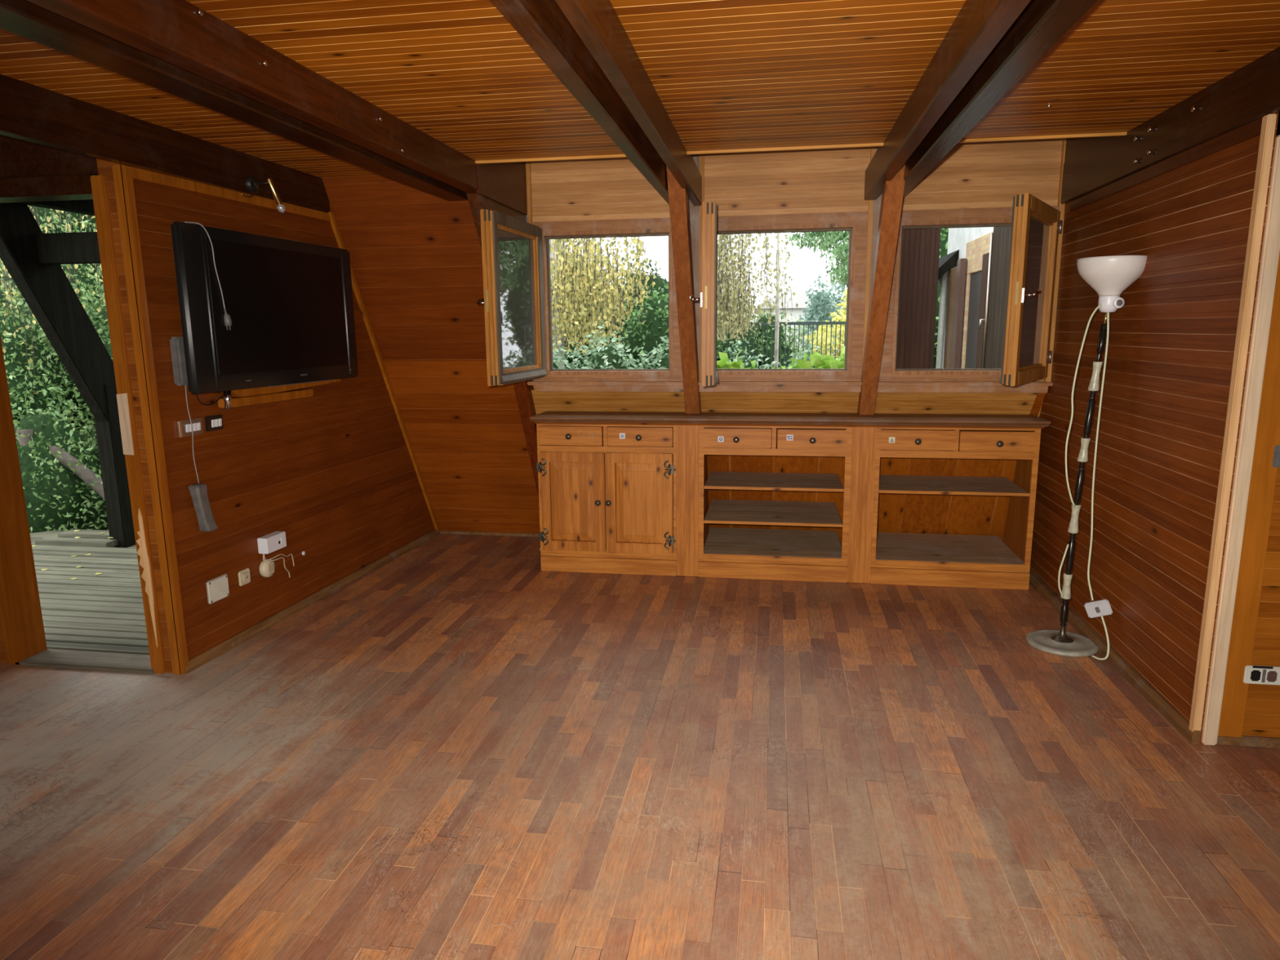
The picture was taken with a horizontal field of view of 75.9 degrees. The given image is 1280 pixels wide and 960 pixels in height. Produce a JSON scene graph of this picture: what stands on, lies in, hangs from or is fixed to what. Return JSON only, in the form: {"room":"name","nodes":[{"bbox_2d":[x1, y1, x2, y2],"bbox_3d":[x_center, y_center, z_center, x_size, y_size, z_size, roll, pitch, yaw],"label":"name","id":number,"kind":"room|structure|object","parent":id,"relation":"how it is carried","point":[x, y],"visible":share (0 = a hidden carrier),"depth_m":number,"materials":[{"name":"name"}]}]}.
{"room":"living room","nodes":[
{"label":"living room","id":0,"kind":"room"},
{"bbox_2d":[0,134,98,662],"bbox_3d":[-2.752,-0.308,3.631,1.190,2.343,0.104,1,11,9],"label":"wall","id":1,"kind":"structure","parent":0,"point":[19,158],"depth_m":3.35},
{"bbox_2d":[0,158,173,674],"bbox_3d":[-2.526,-0.200,3.611,0.802,2.132,0.160,1,11,9],"label":"door frame","id":2,"kind":"structure","parent":1,"relation":"in","point":[20,611],"depth_m":3.66,"materials":[{"name":"brown wood"}]},
{"bbox_2d":[133,178,435,660],"bbox_3d":[-1.853,-0.520,4.735,0.120,2.343,2.606,2,11,12],"label":"wall","id":3,"kind":"structure","parent":0,"point":[332,469],"depth_m":4.22,"materials":[{"name":"red wood"}]},
{"bbox_2d":[111,164,188,674],"bbox_3d":[-2.072,-0.199,3.493,0.057,2.165,0.044,1,11,9],"label":"trim","id":4,"kind":"structure","parent":3,"relation":"attached to","point":[122,174],"depth_m":3.46,"materials":[{"name":"wood"}]},
{"bbox_2d":[176,417,203,437],"bbox_3d":[-2.011,-0.235,3.674,0.015,0.072,0.149,2,11,12],"label":"light switch","id":5,"kind":"object","parent":3,"relation":"attached to","point":[184,427],"visible":1,"depth_m":3.66,"materials":[{"name":"plastic"}]},
{"bbox_2d":[169,336,217,532],"bbox_3d":[-1.988,-0.194,3.669,0.066,0.880,0.122,2,11,12],"label":"phone","id":6,"kind":"object","parent":3,"relation":"attached to","point":[198,491],"visible":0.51,"depth_m":3.67,"materials":[{"name":"grey plastic"}]},
{"bbox_2d":[204,414,223,431],"bbox_3d":[-1.980,-0.266,3.820,0.015,0.070,0.108,2,11,12],"label":"light switch","id":7,"kind":"object","parent":3,"relation":"attached to","point":[213,423],"visible":1,"depth_m":3.81,"materials":[{"name":"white plastic"}]},
{"bbox_2d":[206,573,229,604],"bbox_3d":[-1.992,0.514,3.874,0.014,0.112,0.140,2,11,12],"label":"plate","id":8,"kind":"object","parent":3,"relation":"attached to","point":[217,588],"visible":1,"depth_m":3.86,"materials":[{"name":"plastic"}]},
{"bbox_2d":[130,166,331,221],"bbox_3d":[-1.912,-1.374,4.010,0.010,0.045,1.437,2,11,12],"label":"trim","id":9,"kind":"structure","parent":3,"relation":"attached to","point":[137,174],"depth_m":3.80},
{"bbox_2d":[238,568,250,586],"bbox_3d":[-1.951,0.480,4.055,0.018,0.074,0.082,2,11,12],"label":"wall socket","id":10,"kind":"object","parent":3,"relation":"attached to","point":[244,577],"visible":1,"depth_m":4.04,"materials":[{"name":"beige plastic"}]},
{"bbox_2d":[170,221,357,405],"bbox_3d":[-1.830,-0.816,4.136,0.135,0.795,1.320,2,11,12],"label":"television","id":11,"kind":"object","parent":3,"relation":"attached to","point":[257,311],"visible":0.98,"depth_m":3.94,"materials":[{"name":"black plastic"}]},
{"bbox_2d":[257,531,286,554],"bbox_3d":[-1.892,0.321,4.223,0.058,0.080,0.156,2,11,12],"label":"junction box","id":12,"kind":"object","parent":3,"relation":"attached to","point":[272,542],"visible":1,"depth_m":4.19,"materials":[{"name":"white plastic"}]},
{"bbox_2d":[258,553,294,577],"bbox_3d":[-1.883,0.442,4.268,0.063,0.176,0.228,2,11,12],"label":"outlet","id":13,"kind":"object","parent":3,"relation":"attached to","point":[267,566],"visible":1,"depth_m":4.19,"materials":[{"name":"beige plastic"}]},
{"bbox_2d":[217,378,340,408],"bbox_3d":[-1.842,-0.459,4.268,0.086,0.088,0.942,2,11,12],"label":"wall bracket","id":14,"kind":"object","parent":3,"relation":"attached to","point":[253,396],"visible":0.84,"depth_m":4.08,"materials":[{"name":"brown wood"}]},
{"bbox_2d":[185,528,440,673],"bbox_3d":[-1.774,0.613,4.924,0.022,0.045,2.601,2,11,12],"label":"baseboard","id":15,"kind":"structure","parent":3,"relation":"attached to","point":[196,662],"depth_m":4.46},
{"bbox_2d":[328,211,439,532],"bbox_3d":[-1.638,-0.560,5.420,0.022,2.170,1.184,2,11,12],"label":"trim","id":16,"kind":"structure","parent":3,"relation":"attached to","point":[338,237],"depth_m":5.32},
{"bbox_2d":[321,175,486,360],"bbox_3d":[-1.271,-1.254,4.855,0.997,1.112,0.613,1,11,9],"label":"wall","id":17,"kind":"structure","parent":0,"point":[415,255],"depth_m":4.83,"materials":[{"name":"brown wood"}]},
{"bbox_2d":[382,360,540,533],"bbox_3d":[-1.146,-0.186,5.681,0.972,1.329,0.728,1,11,9],"label":"wall","id":18,"kind":"structure","parent":0,"point":[466,434],"depth_m":5.61,"materials":[{"name":"brown wood"}]},
{"bbox_2d":[440,530,538,537],"bbox_3d":[-1.165,0.397,6.126,0.950,0.022,0.032,1,11,9],"label":"baseboard","id":19,"kind":"structure","parent":18,"relation":"attached to","point":[441,531],"depth_m":6.11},
{"bbox_2d":[466,192,533,390],"bbox_3d":[-0.797,-1.202,4.745,0.095,1.420,0.983,1,11,9],"label":"wall","id":20,"kind":"structure","parent":0,"point":[477,202],"depth_m":4.41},
{"bbox_2d":[476,161,527,214],"bbox_3d":[-0.764,-1.704,4.571,0.017,0.330,0.828,1,11,9],"label":"board","id":21,"kind":"object","parent":20,"relation":"attached to","point":[504,184],"visible":0.57,"depth_m":4.59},
{"bbox_2d":[0,533,1279,959],"bbox_3d":[0.318,1.217,1.796,7.900,0.050,8.350,1,11,9],"label":"floor","id":22,"kind":"structure","parent":0,"point":[464,748],"depth_m":2.71,"materials":[{"name":"wood"}]},
{"bbox_2d":[513,380,538,497],"bbox_3d":[-0.747,-0.620,5.219,0.088,2.343,1.378,1,11,11],"label":"beam","id":23,"kind":"structure","parent":22,"relation":"on","point":[523,393],"depth_m":5.33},
{"bbox_2d":[535,423,698,576],"bbox_3d":[-0.092,0.060,5.339,1.008,0.950,0.726,1,11,9],"label":"base cabinet","id":24,"kind":"object","parent":22,"relation":"on","point":[582,531],"visible":0.95,"depth_m":5.02,"materials":[{"name":"brown wood"}]},
{"bbox_2d":[529,411,1050,428],"bbox_3d":[0.817,-0.358,4.885,2.940,0.048,0.363,1,11,9],"label":"countertop","id":25,"kind":"structure","parent":24,"relation":"on","point":[731,419],"depth_m":4.78,"materials":[{"name":"brown wood"}]},
{"bbox_2d":[666,165,701,413],"bbox_3d":[0.257,-1.022,4.643,0.093,1.363,0.841,1,11,11],"label":"beam","id":26,"kind":"structure","parent":25,"relation":"on","point":[677,196],"depth_m":4.56,"materials":[{"name":"brown wood"}]},
{"bbox_2d":[857,162,905,414],"bbox_3d":[1.310,-1.000,4.472,0.098,1.363,0.841,1,11,7],"label":"beam","id":27,"kind":"structure","parent":25,"relation":"on","point":[892,194],"depth_m":4.39,"materials":[{"name":"brown wood"}]},
{"bbox_2d":[698,425,876,582],"bbox_3d":[0.910,0.079,5.183,1.019,0.950,0.712,1,11,9],"label":"base cabinet","id":28,"kind":"object","parent":22,"relation":"on","point":[778,554],"visible":0.97,"depth_m":4.93,"materials":[{"name":"brown wood"}]},
{"bbox_2d":[704,499,842,524],"bbox_3d":[0.842,0.204,5.213,0.817,0.016,0.630,1,11,9],"label":"shelf","id":29,"kind":"object","parent":28,"relation":"attached to","point":[719,511],"depth_m":5.16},
{"bbox_2d":[704,471,843,488],"bbox_3d":[0.831,0.005,5.120,0.817,0.016,0.518,1,11,9],"label":"shelf","id":30,"kind":"object","parent":28,"relation":"attached to","point":[716,480],"depth_m":5.08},
{"bbox_2d":[870,426,1040,590],"bbox_3d":[1.850,0.099,5.030,0.887,0.948,0.712,1,11,9],"label":"base cabinet","id":31,"kind":"object","parent":22,"relation":"on","point":[944,560],"visible":0.94,"depth_m":4.78,"materials":[{"name":"brown wood"}]},
{"bbox_2d":[878,475,1028,493],"bbox_3d":[1.838,0.028,4.957,0.824,0.016,0.519,1,11,9],"label":"shelf","id":32,"kind":"object","parent":31,"relation":"attached to","point":[887,483],"depth_m":4.90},
{"bbox_2d":[1026,255,1146,660],"bbox_3d":[2.026,-0.091,3.744,0.358,1.785,0.322,6,12,32],"label":"floor lamp","id":33,"kind":"object","parent":22,"relation":"on","point":[1109,276],"visible":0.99,"depth_m":3.70,"materials":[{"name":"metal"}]},
{"bbox_2d":[1097,295,1124,312],"bbox_3d":[2.066,-0.779,3.606,0.088,0.084,0.096,1,11,9],"label":"socket","id":34,"kind":"object","parent":33,"relation":"attached to","point":[1106,304],"depth_m":3.58,"materials":[{"name":"white plastic"}]},
{"bbox_2d":[0,0,1279,177],"bbox_3d":[0.167,-1.016,0.742,7.950,0.040,7.060,1,11,9],"label":"ceiling","id":35,"kind":"structure","parent":0,"point":[726,74],"depth_m":2.72,"materials":[{"name":"brown wood"}]},
{"bbox_2d":[0,74,329,213],"bbox_3d":[-2.388,-0.975,1.204,0.066,0.200,7.117,1,11,10],"label":"ceiling beam","id":36,"kind":"structure","parent":35,"relation":"attached to","point":[28,112],"depth_m":3.27,"materials":[{"name":"wood"}]},
{"bbox_2d":[240,176,285,213],"bbox_3d":[-1.862,-1.407,4.028,0.074,0.165,0.247,4,12,25],"label":"spotlight","id":37,"kind":"object","parent":36,"relation":"attached to","point":[251,183],"visible":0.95,"depth_m":4.04,"materials":[{"name":"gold metal"}]},
{"bbox_2d":[0,0,468,201],"bbox_3d":[-1.575,-0.979,1.068,0.130,0.158,7.116,1,11,9],"label":"ceiling beam","id":38,"kind":"structure","parent":35,"relation":"attached to","point":[25,19],"depth_m":2.40,"materials":[{"name":"wood"}]},
{"bbox_2d":[26,0,478,193],"bbox_3d":[-1.353,-1.023,1.294,0.089,0.158,7.643,1,11,9],"label":"ceiling beam","id":39,"kind":"structure","parent":35,"relation":"attached to","point":[173,32],"depth_m":2.43,"materials":[{"name":"wood"}]},
{"bbox_2d":[489,0,669,204],"bbox_3d":[-0.408,-1.000,1.121,0.062,0.158,7.603,1,11,9],"label":"ceiling beam","id":40,"kind":"structure","parent":35,"relation":"attached to","point":[541,24],"depth_m":2.42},
{"bbox_2d":[554,0,702,205],"bbox_3d":[-0.278,-0.997,1.099,0.050,0.158,7.603,1,11,9],"label":"ceiling beam","id":41,"kind":"structure","parent":35,"relation":"attached to","point":[597,23],"depth_m":2.49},
{"bbox_2d":[864,0,1031,199],"bbox_3d":[0.690,-0.977,0.942,0.070,0.158,7.603,1,11,9],"label":"ceiling beam","id":42,"kind":"structure","parent":35,"relation":"attached to","point":[979,26],"depth_m":2.49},
{"bbox_2d":[902,0,1097,198],"bbox_3d":[0.824,-0.975,0.920,0.092,0.158,7.603,1,11,9],"label":"ceiling beam","id":43,"kind":"structure","parent":35,"relation":"attached to","point":[1042,24],"depth_m":2.38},
{"bbox_2d":[1060,46,1279,204],"bbox_3d":[1.726,-0.933,0.793,0.085,0.211,7.633,1,11,9],"label":"ceiling beam","id":44,"kind":"structure","parent":35,"relation":"attached to","point":[1251,92],"depth_m":3.14,"materials":[{"name":"wood"}]},
{"bbox_2d":[530,138,1062,417],"bbox_3d":[0.832,-1.157,4.943,3.129,1.570,0.168,1,11,9],"label":"wall","id":45,"kind":"structure","parent":0,"point":[973,175],"depth_m":4.81,"materials":[{"name":"brown wood"}]},
{"bbox_2d":[525,161,532,223],"bbox_3d":[-0.674,-1.746,4.990,0.027,0.400,0.030,1,11,9],"label":"trim","id":46,"kind":"structure","parent":45,"relation":"attached to","point":[528,176],"depth_m":4.98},
{"bbox_2d":[476,208,682,386],"bbox_3d":[-0.301,-1.023,4.665,1.020,0.968,0.921,1,11,9],"label":"window","id":47,"kind":"structure","parent":45,"relation":"in","point":[516,252],"depth_m":4.89,"materials":[{"name":"brown wood"}]},
{"bbox_2d":[688,154,699,364],"bbox_3d":[0.317,-1.243,4.965,0.094,1.400,0.100,1,11,9],"label":"trim","id":48,"kind":"structure","parent":45,"relation":"attached to","point":[694,211],"depth_m":4.88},
{"bbox_2d":[698,154,704,381],"bbox_3d":[0.368,-1.262,4.904,0.026,1.340,0.035,1,11,9],"label":"trim","id":49,"kind":"structure","parent":45,"relation":"attached to","point":[701,156],"depth_m":4.89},
{"bbox_2d":[689,201,868,386],"bbox_3d":[0.785,-1.001,4.489,0.993,0.968,0.921,1,11,9],"label":"window","id":50,"kind":"structure","parent":45,"relation":"in","point":[856,223],"depth_m":4.77,"materials":[{"name":"brown wood"}]},
{"bbox_2d":[527,381,1053,392],"bbox_3d":[0.829,-0.562,4.942,3.098,0.063,0.105,1,11,9],"label":"trim","id":51,"kind":"structure","parent":45,"relation":"attached to","point":[543,386],"depth_m":4.91,"materials":[{"name":"brown wood"}]},
{"bbox_2d":[475,132,1127,164],"bbox_3d":[0.682,-1.665,3.894,3.090,0.189,0.022,1,11,9],"label":"trim","id":52,"kind":"structure","parent":45,"relation":"attached to","point":[1112,134],"depth_m":3.89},
{"bbox_2d":[862,146,875,366],"bbox_3d":[1.323,-1.243,4.749,0.026,1.340,0.035,1,11,9],"label":"trim","id":53,"kind":"structure","parent":45,"relation":"attached to","point":[873,149],"depth_m":4.73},
{"bbox_2d":[869,146,882,301],"bbox_3d":[1.377,-1.221,4.793,0.069,1.400,0.100,1,11,9],"label":"trim","id":54,"kind":"structure","parent":45,"relation":"attached to","point":[877,203],"depth_m":4.70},
{"bbox_2d":[878,192,1062,386],"bbox_3d":[1.818,-0.987,4.358,0.949,0.968,0.847,1,11,9],"label":"window","id":55,"kind":"structure","parent":45,"relation":"in","point":[1036,225],"depth_m":4.46,"materials":[{"name":"brown wood"}]},
{"bbox_2d":[895,228,940,368],"bbox_3d":[1.658,-1.085,5.017,0.400,0.985,0.050,-7,12,-30],"label":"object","id":56,"kind":"object","parent":55,"relation":"attached to","point":[920,250],"visible":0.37,"depth_m":5.01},
{"bbox_2d":[602,426,1017,545],"bbox_3d":[0.895,0.016,5.477,3.130,0.969,0.538,1,11,9],"label":"wall","id":57,"kind":"structure","parent":0,"point":[897,513],"depth_m":5.39,"materials":[{"name":"brown wood"}]},
{"bbox_2d":[1030,113,1279,742],"bbox_3d":[2.249,-0.545,4.029,0.077,2.570,2.640,1,11,10],"label":"wall","id":58,"kind":"structure","parent":0,"point":[1172,339],"depth_m":3.38,"materials":[{"name":"red wood"}]},
{"bbox_2d":[1029,392,1045,416],"bbox_3d":[2.333,-0.438,4.823,0.047,0.170,0.112,-1,10,0],"label":"trim","id":59,"kind":"structure","parent":58,"relation":"attached to","point":[1037,403],"depth_m":4.81,"materials":[{"name":"brown wood"}]},
{"bbox_2d":[1044,137,1066,382],"bbox_3d":[2.328,-1.222,4.581,0.033,1.340,0.045,1,11,9],"label":"trim","id":60,"kind":"structure","parent":58,"relation":"attached to","point":[1060,206],"depth_m":4.56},
{"bbox_2d":[1029,568,1200,744],"bbox_3d":[2.203,0.721,4.117,0.068,0.050,2.359,1,11,9],"label":"baseboard","id":61,"kind":"structure","parent":58,"relation":"attached to","point":[1117,661],"depth_m":3.60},
{"bbox_2d":[1070,116,1262,210],"bbox_3d":[2.152,-1.300,3.498,0.008,0.050,1.849,1,11,10],"label":"trim","id":62,"kind":"structure","parent":58,"relation":"attached to","point":[1251,130],"depth_m":3.20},
{"bbox_2d":[1188,113,1276,732],"bbox_3d":[2.013,-0.108,2.803,0.026,2.140,0.034,1,11,9],"label":"trim","id":63,"kind":"structure","parent":58,"relation":"attached to","point":[1268,122],"depth_m":2.77,"materials":[{"name":"brown wood"}]},
{"bbox_2d":[1200,134,1279,745],"bbox_3d":[2.056,-0.072,2.812,0.047,2.085,0.076,1,11,9],"label":"trim","id":64,"kind":"structure","parent":58,"relation":"attached to","point":[1271,241],"depth_m":2.77,"materials":[{"name":"wood"}]},
{"bbox_2d":[1242,467,1279,737],"bbox_3d":[3.269,-0.181,2.631,2.400,2.343,0.100,1,11,9],"label":"wall","id":65,"kind":"structure","parent":0,"point":[1262,713],"depth_m":2.90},
{"bbox_2d":[1216,735,1279,748],"bbox_3d":[3.271,0.963,2.787,2.400,0.035,0.024,1,11,9],"label":"baseboard","id":66,"kind":"structure","parent":65,"relation":"attached to","point":[1245,740],"depth_m":2.95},
{"bbox_2d":[1217,112,1279,737],"bbox_3d":[2.096,-0.212,2.776,0.132,2.313,0.042,1,11,9],"label":"trim","id":67,"kind":"structure","parent":65,"relation":"attached to","point":[1264,475],"depth_m":2.83,"materials":[{"name":"wood"}]},
{"bbox_2d":[1243,665,1279,684],"bbox_3d":[2.208,0.689,2.900,0.130,0.069,0.022,1,11,9],"label":"socket","id":68,"kind":"object","parent":65,"relation":"attached to","point":[1255,674],"visible":1,"depth_m":2.90,"materials":[{"name":"white plastic"}]},
{"bbox_2d":[1271,444,1279,467],"bbox_3d":[2.199,-0.080,2.765,0.120,0.076,0.026,1,11,9],"label":"switch","id":69,"kind":"object","parent":65,"relation":"attached to","point":[1276,460],"visible":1,"depth_m":2.77,"materials":[{"name":"plastic"}]},
{"bbox_3d":[-2.982,-1.815,4.488,1.900,0.080,2.800,1,11,9],"label":"soffit beam","id":70,"kind":"structure","parent":0,"visible":0},
{"bbox_2d":[15,199,94,216],"bbox_3d":[-3.929,-1.756,4.656,0.120,0.220,2.800,1,11,9],"label":"beam","id":71,"kind":"structure","parent":70,"relation":"attached to","point":[80,206],"depth_m":5.41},
{"bbox_2d":[0,202,115,422],"bbox_3d":[-3.898,-1.161,5.482,0.100,2.265,1.386,1,11,9],"label":"beam","id":72,"kind":"structure","parent":71,"relation":"attached to","point":[46,290],"depth_m":5.44,"materials":[{"name":"wood"}]},
{"bbox_3d":[-1.966,-0.482,4.927,0.020,2.500,2.100,1,11,9],"label":"wall","id":73,"kind":"structure","parent":0,"visible":0},
{"bbox_2d":[35,231,101,264],"bbox_3d":[-2.928,-1.480,5.180,2.000,0.185,0.120,1,11,9],"label":"cross beam","id":74,"kind":"structure","parent":73,"relation":"attached to","point":[80,247],"depth_m":5.24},
{"label":"outside","id":75,"kind":"structure","parent":0,"visible":0},
{"bbox_3d":[1.519,-1.653,21.599,56.000,0.400,47.001,1,11,9],"label":"ground","id":76,"kind":"structure","parent":75,"visible":0},
{"bbox_2d":[0,204,96,438],"bbox_3d":[-6.842,-2.226,10.011,6.353,5.691,2.620,1,11,9],"label":"tree","id":77,"kind":"object","parent":76,"relation":"on","point":[42,214],"visible":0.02,"depth_m":8.93,"materials":[{"name":"green plant"}]},
{"bbox_2d":[0,209,106,447],"bbox_3d":[-5.640,-0.987,8.746,3.783,3.688,1.884,-1,10,-4],"label":"shrub","id":78,"kind":"object","parent":76,"relation":"on","point":[85,268],"visible":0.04,"depth_m":8.15,"materials":[{"name":"green plant"}]},
{"bbox_2d":[0,205,107,394],"bbox_3d":[-5.525,-1.168,7.385,3.189,4.533,0.973,4,11,23],"label":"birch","id":79,"kind":"object","parent":76,"relation":"on","point":[68,227],"visible":0.13,"depth_m":6.98,"materials":[{"name":"green plant"}]},
{"bbox_2d":[0,280,108,533],"bbox_3d":[-5.548,-0.326,7.089,2.657,2.976,1.584,8,13,38],"label":"shrub","id":80,"kind":"object","parent":76,"relation":"on","point":[56,498],"visible":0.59,"depth_m":6.75,"materials":[{"name":"green plant"}]},
{"bbox_2d":[13,424,104,499],"bbox_3d":[-5.032,0.193,6.771,1.770,2.062,0.209,1,11,8],"label":"bare branch","id":81,"kind":"object","parent":76,"relation":"on","point":[86,474],"visible":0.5,"depth_m":6.64,"materials":[{"name":"grey plant"}]},
{"bbox_2d":[20,266,113,529],"bbox_3d":[-4.552,-0.483,7.662,2.636,3.282,1.569,5,12,28],"label":"shrub","id":82,"kind":"object","parent":76,"relation":"on","point":[101,326],"visible":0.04,"depth_m":7.35,"materials":[{"name":"green plant"}]},
{"bbox_2d":[552,337,564,368],"bbox_3d":[-0.992,-0.167,7.574,1.058,2.403,0.968,1,11,9],"label":"shrub","id":83,"kind":"object","parent":76,"relation":"on","point":[554,360],"visible":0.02,"depth_m":7.34,"materials":[{"name":"green plant"}]},
{"bbox_2d":[557,320,638,368],"bbox_3d":[-0.369,-0.199,7.505,0.946,2.480,0.932,-9,13,-38],"label":"shrub","id":84,"kind":"object","parent":76,"relation":"on","point":[608,357],"visible":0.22,"depth_m":7.25,"materials":[{"name":"green plant"}]},
{"bbox_2d":[549,236,657,368],"bbox_3d":[-0.763,-2.278,10.395,1.963,5.535,2.740,-1,10,-4],"label":"birch","id":85,"kind":"object","parent":76,"relation":"on","point":[573,301],"visible":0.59,"depth_m":9.58,"materials":[{"name":"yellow plant"}]},
{"bbox_2d":[564,246,668,368],"bbox_3d":[-0.811,-2.499,15.731,4.080,3.846,2.186,1,11,9],"label":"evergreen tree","id":86,"kind":"object","parent":76,"relation":"on","point":[661,282],"visible":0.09,"depth_m":15.00,"materials":[{"name":"green plant"}]},
{"bbox_2d":[630,335,668,368],"bbox_3d":[0.287,-0.189,7.596,0.936,2.415,0.942,-10,14,-43],"label":"shrub","id":87,"kind":"object","parent":76,"relation":"on","point":[663,363],"visible":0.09,"depth_m":7.40,"materials":[{"name":"green plant"}]},
{"bbox_2d":[611,283,729,368],"bbox_3d":[0.508,-1.935,14.023,2.186,3.321,1.459,-9,13,-39],"label":"evergreen tree","id":88,"kind":"object","parent":76,"relation":"on","point":[637,335],"visible":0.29,"depth_m":13.42,"materials":[{"name":"green plant"}]},
{"bbox_2d":[716,349,755,368],"bbox_3d":[0.649,0.103,6.324,0.493,2.196,0.327,1,11,9],"label":"plant","id":89,"kind":"object","parent":76,"relation":"on","point":[722,364],"visible":0.24,"depth_m":6.11,"materials":[{"name":"green plant"}]},
{"bbox_2d":[716,340,769,368],"bbox_3d":[0.866,-0.169,7.785,0.997,2.297,1.001,1,11,9],"label":"shrub","id":90,"kind":"object","parent":76,"relation":"on","point":[747,362],"visible":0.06,"depth_m":7.54,"materials":[{"name":"green plant"}]},
{"bbox_2d":[716,232,798,343],"bbox_3d":[1.442,-2.529,11.147,1.464,5.709,2.140,0,10,3],"label":"birch","id":91,"kind":"object","parent":76,"relation":"on","point":[727,296],"visible":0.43,"depth_m":10.62,"materials":[{"name":"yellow plant"}]},
{"bbox_2d":[716,300,807,368],"bbox_3d":[2.009,-2.122,15.939,2.598,2.965,1.743,-6,12,-27],"label":"evergreen tree","id":92,"kind":"object","parent":76,"relation":"on","point":[762,319],"visible":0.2,"depth_m":15.62,"materials":[{"name":"green plant"}]},
{"bbox_2d":[773,232,780,368],"bbox_3d":[2.060,-2.641,12.745,0.806,5.140,0.734,8,13,38],"label":"sapling","id":93,"kind":"object","parent":76,"relation":"on","point":[777,297],"visible":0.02,"depth_m":12.75,"materials":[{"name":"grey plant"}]},
{"bbox_2d":[766,363,799,368],"bbox_3d":[1.016,0.152,6.333,0.526,2.088,0.280,1,11,9],"label":"plant","id":94,"kind":"object","parent":76,"relation":"on","point":[797,366],"visible":0.05,"depth_m":6.11,"materials":[{"name":"green plant"}]},
{"bbox_2d":[722,321,845,368],"bbox_3d":[3.018,-1.507,13.853,3.350,2.290,0.040,1,11,9],"label":"metal fence","id":95,"kind":"object","parent":76,"relation":"on","point":[789,323],"visible":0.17,"depth_m":13.74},
{"bbox_2d":[755,285,827,364],"bbox_3d":[5.963,-5.685,32.220,3.200,3.600,3.900,1,11,9],"label":"house","id":96,"kind":"structure","parent":76,"relation":"on","point":[800,298],"depth_m":30.20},
{"bbox_2d":[762,341,823,368],"bbox_3d":[1.504,-0.138,7.645,0.985,2.274,0.993,1,11,9],"label":"shrub","id":97,"kind":"object","parent":76,"relation":"on","point":[808,346],"visible":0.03,"depth_m":7.49,"materials":[{"name":"green plant"}]},
{"bbox_2d":[746,310,844,368],"bbox_3d":[3.324,-2.492,17.929,1.648,2.546,3.586,-9,13,-38],"label":"shrub","id":98,"kind":"object","parent":76,"relation":"on","point":[801,335],"visible":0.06,"depth_m":17.71,"materials":[{"name":"green plant"}]},
{"bbox_2d":[785,231,848,288],"bbox_3d":[2.391,-1.814,9.177,1.720,4.803,0.966,1,11,9],"label":"tree","id":99,"kind":"object","parent":76,"relation":"on","point":[839,251],"visible":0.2,"depth_m":8.97,"materials":[{"name":"green plant"}]},
{"bbox_2d":[791,346,844,368],"bbox_3d":[1.360,0.096,6.106,0.619,2.276,0.374,1,11,9],"label":"plant","id":100,"kind":"object","parent":76,"relation":"on","point":[820,361],"visible":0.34,"depth_m":5.88,"materials":[{"name":"green plant"}]},
{"bbox_2d":[797,273,846,359],"bbox_3d":[4.623,-3.391,20.429,2.303,3.385,1.666,-9,13,-39],"label":"cypress tree","id":101,"kind":"object","parent":76,"relation":"on","point":[820,302],"visible":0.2,"depth_m":19.60,"materials":[{"name":"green plant"}]},
{"bbox_2d":[804,288,847,357],"bbox_3d":[4.051,-2.429,16.135,1.686,3.062,1.161,-7,12,-32],"label":"shrub","id":102,"kind":"object","parent":76,"relation":"on","point":[845,292],"visible":0.27,"depth_m":15.87,"materials":[{"name":"yellow plant"}]},
{"bbox_2d":[933,228,948,368],"bbox_3d":[5.683,-3.933,16.884,2.686,6.117,3.303,-1,10,-4],"label":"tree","id":103,"kind":"object","parent":76,"relation":"on","point":[944,232],"visible":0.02,"depth_m":15.70,"materials":[{"name":"green plant"}]},
{"bbox_2d":[935,226,1011,368],"bbox_3d":[3.774,-1.234,8.161,2.120,4.200,4.300,1,11,9],"label":"outbuilding","id":104,"kind":"structure","parent":76,"relation":"on","point":[973,273],"depth_m":8.20,"materials":[{"name":"white paint"}]},
{"bbox_2d":[942,266,957,368],"bbox_3d":[3.402,-1.755,8.940,0.035,1.090,0.520,1,11,9],"label":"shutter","id":105,"kind":"object","parent":104,"relation":"hanging from","point":[952,280],"depth_m":8.97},
{"bbox_2d":[975,252,989,368],"bbox_3d":[3.197,-1.472,7.635,0.040,1.230,0.220,1,11,9],"label":"shutter","id":106,"kind":"object","parent":104,"relation":"hanging from","point":[985,257],"depth_m":7.60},
{"bbox_2d":[984,226,1011,368],"bbox_3d":[3.051,-1.436,6.868,0.040,1.480,0.930,1,11,9],"label":"shutter","id":107,"kind":"object","parent":104,"relation":"hanging from","point":[999,246],"depth_m":7.05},
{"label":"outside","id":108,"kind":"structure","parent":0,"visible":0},
{"bbox_2d":[30,528,149,654],"bbox_3d":[-3.888,0.611,5.301,3.850,0.110,2.388,1,11,9],"label":"floor","id":109,"kind":"structure","parent":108,"point":[103,612],"depth_m":4.86,"materials":[{"name":"wood"}]},
{"bbox_2d":[31,529,113,579],"bbox_3d":[-3.617,0.507,5.638,1.705,0.048,0.994,1,11,9],"label":"fallen leaves","id":110,"kind":"object","parent":109,"relation":"on","point":[75,530],"visible":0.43,"depth_m":5.67,"materials":[{"name":"yellow plant"}]},
{"bbox_2d":[93,382,135,547],"bbox_3d":[-3.841,-0.102,6.000,0.130,1.200,0.130,1,11,9],"label":"post","id":111,"kind":"object","parent":109,"relation":"on","point":[112,458],"visible":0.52,"depth_m":5.96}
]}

